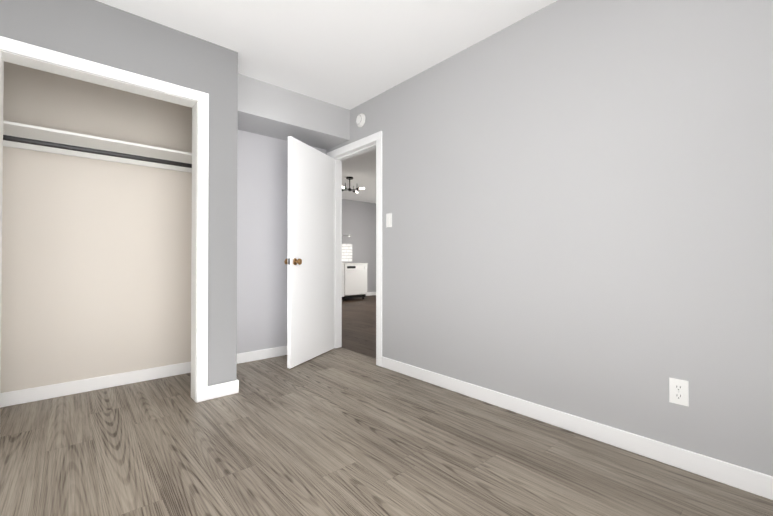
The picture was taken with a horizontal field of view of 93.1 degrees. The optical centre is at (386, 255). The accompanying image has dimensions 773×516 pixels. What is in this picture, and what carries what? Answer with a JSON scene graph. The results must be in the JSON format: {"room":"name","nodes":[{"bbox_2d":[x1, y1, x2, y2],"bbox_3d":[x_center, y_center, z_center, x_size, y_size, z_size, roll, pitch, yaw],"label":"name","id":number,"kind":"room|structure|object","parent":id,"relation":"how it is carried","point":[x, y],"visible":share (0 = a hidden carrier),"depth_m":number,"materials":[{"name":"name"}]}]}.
{"room":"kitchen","nodes":[
{"label":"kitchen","id":0,"kind":"room"},
{"bbox_2d":[0,362,190,407],"bbox_3d":[-2.252,0.935,2.564,1.641,0.092,0.017,1,-1,-41],"label":"baseboard","id":1,"kind":"structure","parent":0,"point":[22,396],"depth_m":2.65,"materials":[{"name":"white wood"}]},
{"bbox_2d":[0,61,191,392],"bbox_3d":[-2.056,-0.246,2.352,1.645,2.450,0.615,1,-1,-41],"label":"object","id":2,"kind":"structure","parent":0,"point":[96,267],"depth_m":2.67,"materials":[{"name":"beige paint"}]},
{"bbox_2d":[3,120,191,172],"bbox_3d":[-2.160,-0.743,2.477,1.637,0.121,0.290,1,-1,-41],"label":"closet shelf","id":3,"kind":"object","parent":2,"relation":"attached to","point":[30,137],"visible":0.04,"depth_m":2.55,"materials":[{"name":"white wood"}]},
{"bbox_2d":[0,0,237,386],"bbox_3d":[-1.773,-0.249,2.105,1.745,2.450,0.130,1,-1,-41],"label":"wall","id":4,"kind":"structure","parent":0,"point":[99,32],"depth_m":2.45,"materials":[{"name":"grey paint"}]},
{"bbox_2d":[0,36,208,402],"bbox_3d":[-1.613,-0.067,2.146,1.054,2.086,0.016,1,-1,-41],"label":"trim","id":5,"kind":"structure","parent":4,"relation":"attached to","point":[45,54],"depth_m":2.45,"materials":[{"name":"white wood"}]},
{"bbox_2d":[207,384,219,393],"bbox_3d":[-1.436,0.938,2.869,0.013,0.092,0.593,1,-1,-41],"label":"baseboard","id":6,"kind":"structure","parent":4,"relation":"attached to","point":[213,389],"depth_m":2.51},
{"bbox_2d":[220,379,238,393],"bbox_3d":[-1.303,0.938,2.890,0.013,0.092,0.738,1,-1,-41],"label":"baseboard","id":7,"kind":"structure","parent":4,"relation":"attached to","point":[232,387],"depth_m":2.59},
{"bbox_2d":[237,130,325,353],"bbox_3d":[-1.806,-0.239,3.058,2.950,2.450,0.120,1,-1,-41],"label":"wall","id":8,"kind":"structure","parent":0,"point":[262,207],"depth_m":3.51,"materials":[{"name":"grey paint"}]},
{"bbox_2d":[237,346,286,363],"bbox_3d":[-1.103,0.945,3.569,1.205,0.092,0.017,1,-1,-41],"label":"baseboard","id":9,"kind":"structure","parent":8,"relation":"attached to","point":[277,351],"depth_m":3.49,"materials":[{"name":"white wood"}]},
{"bbox_2d":[238,74,349,149],"bbox_3d":[-0.964,-1.311,3.432,1.205,0.300,0.440,1,-1,-41],"label":"soffit","id":10,"kind":"structure","parent":0,"point":[269,110],"depth_m":3.30,"materials":[{"name":"grey paint"}]},
{"bbox_2d":[96,0,556,202],"bbox_3d":[0.075,-1.499,4.566,7.990,0.100,8.580,1,-1,-41],"label":"ceiling","id":11,"kind":"structure","parent":0,"point":[349,54],"depth_m":2.44,"materials":[{"name":"white paint"}]},
{"bbox_2d":[342,177,364,192],"bbox_3d":[-0.671,-1.303,6.674,0.451,0.250,0.451,0,-1,-21],"label":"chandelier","id":12,"kind":"object","parent":11,"relation":"hanging from","point":[349,188],"visible":0.79,"depth_m":6.64,"materials":[{"name":"black metal"}]},
{"bbox_2d":[342,199,375,291],"bbox_3d":[-2.707,-0.192,7.740,7.990,2.450,0.120,1,-1,-41],"label":"wall","id":13,"kind":"structure","parent":0,"point":[359,222],"depth_m":9.48,"materials":[{"name":"grey paint"}]},
{"bbox_2d":[342,244,351,261],"bbox_3d":[-1.704,-0.079,8.529,2.220,0.440,0.008,1,-1,-41],"label":"backsplash","id":14,"kind":"structure","parent":13,"relation":"attached to","point":[346,252],"depth_m":9.15,"materials":[{"name":"tile"}]},
{"bbox_2d":[366,292,375,295],"bbox_3d":[-1.505,0.996,8.686,4.680,0.092,0.017,1,-1,-41],"label":"baseboard","id":15,"kind":"structure","parent":13,"relation":"attached to","point":[370,293],"depth_m":9.61,"materials":[{"name":"white wood"}]},
{"bbox_2d":[0,295,772,515],"bbox_3d":[0.075,1.051,4.540,7.990,0.100,8.580,1,-1,-41],"label":"floor","id":16,"kind":"structure","parent":0,"point":[339,431],"depth_m":1.77,"materials":[{"name":"beige wood"}]},
{"bbox_2d":[342,266,343,296],"bbox_3d":[-1.360,0.617,8.396,0.511,0.845,0.626,1,-1,-41],"label":"base cabinet","id":17,"kind":"object","parent":16,"relation":"on","point":[343,279],"depth_m":8.30,"materials":[{"name":"white wood"}]},
{"bbox_2d":[342,263,367,300],"bbox_3d":[-0.903,0.612,8.776,0.672,0.861,0.655,1,-1,-41],"label":"dishwasher","id":18,"kind":"object","parent":16,"relation":"on","point":[355,280],"visible":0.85,"depth_m":8.53,"materials":[{"name":"white metal"}]},
{"bbox_2d":[326,0,772,475],"bbox_3d":[-0.577,-0.230,3.985,0.120,2.450,8.580,1,-1,-41],"label":"wall","id":19,"kind":"structure","parent":0,"point":[577,199],"depth_m":1.94,"materials":[{"name":"grey paint"}]},
{"bbox_2d":[284,136,333,368],"bbox_3d":[-0.703,-0.029,3.525,0.684,2.018,0.431,1,-1,-41],"label":"door","id":20,"kind":"structure","parent":19,"relation":"in","point":[309,261],"depth_m":3.45,"materials":[{"name":"white wood"}]},
{"bbox_2d":[327,131,381,366],"bbox_3d":[-0.291,-0.062,3.655,0.152,2.107,0.914,1,-1,-41],"label":"door frame","id":21,"kind":"structure","parent":19,"relation":"attached to","point":[374,137],"depth_m":3.68,"materials":[{"name":"white wood"}]},
{"bbox_2d":[356,113,365,126],"bbox_3d":[-0.255,-1.300,3.504,0.039,0.124,0.124,1,-1,-41],"label":"smoke detector","id":22,"kind":"object","parent":19,"relation":"attached to","point":[360,120],"visible":0.98,"depth_m":3.48,"materials":[{"name":"white plastic"}]},
{"bbox_2d":[386,213,391,227],"bbox_3d":[0.021,-0.309,3.201,0.011,0.120,0.072,1,-1,-41],"label":"light switch","id":23,"kind":"object","parent":19,"relation":"attached to","point":[389,220],"visible":1,"depth_m":3.19,"materials":[{"name":"white plastic"}]},
{"bbox_2d":[382,356,772,499],"bbox_3d":[1.036,0.929,2.020,0.017,0.092,3.275,1,-1,-41],"label":"baseboard","id":24,"kind":"structure","parent":19,"relation":"attached to","point":[748,480],"depth_m":1.87,"materials":[{"name":"white wood"}]},
{"bbox_2d":[669,377,688,406],"bbox_3d":[1.341,0.625,1.679,0.009,0.114,0.070,1,-1,-41],"label":"duplex electrical outlet","id":25,"kind":"object","parent":19,"relation":"attached to","point":[679,391],"visible":1,"depth_m":1.68,"materials":[{"name":"white plastic"}]}
]}

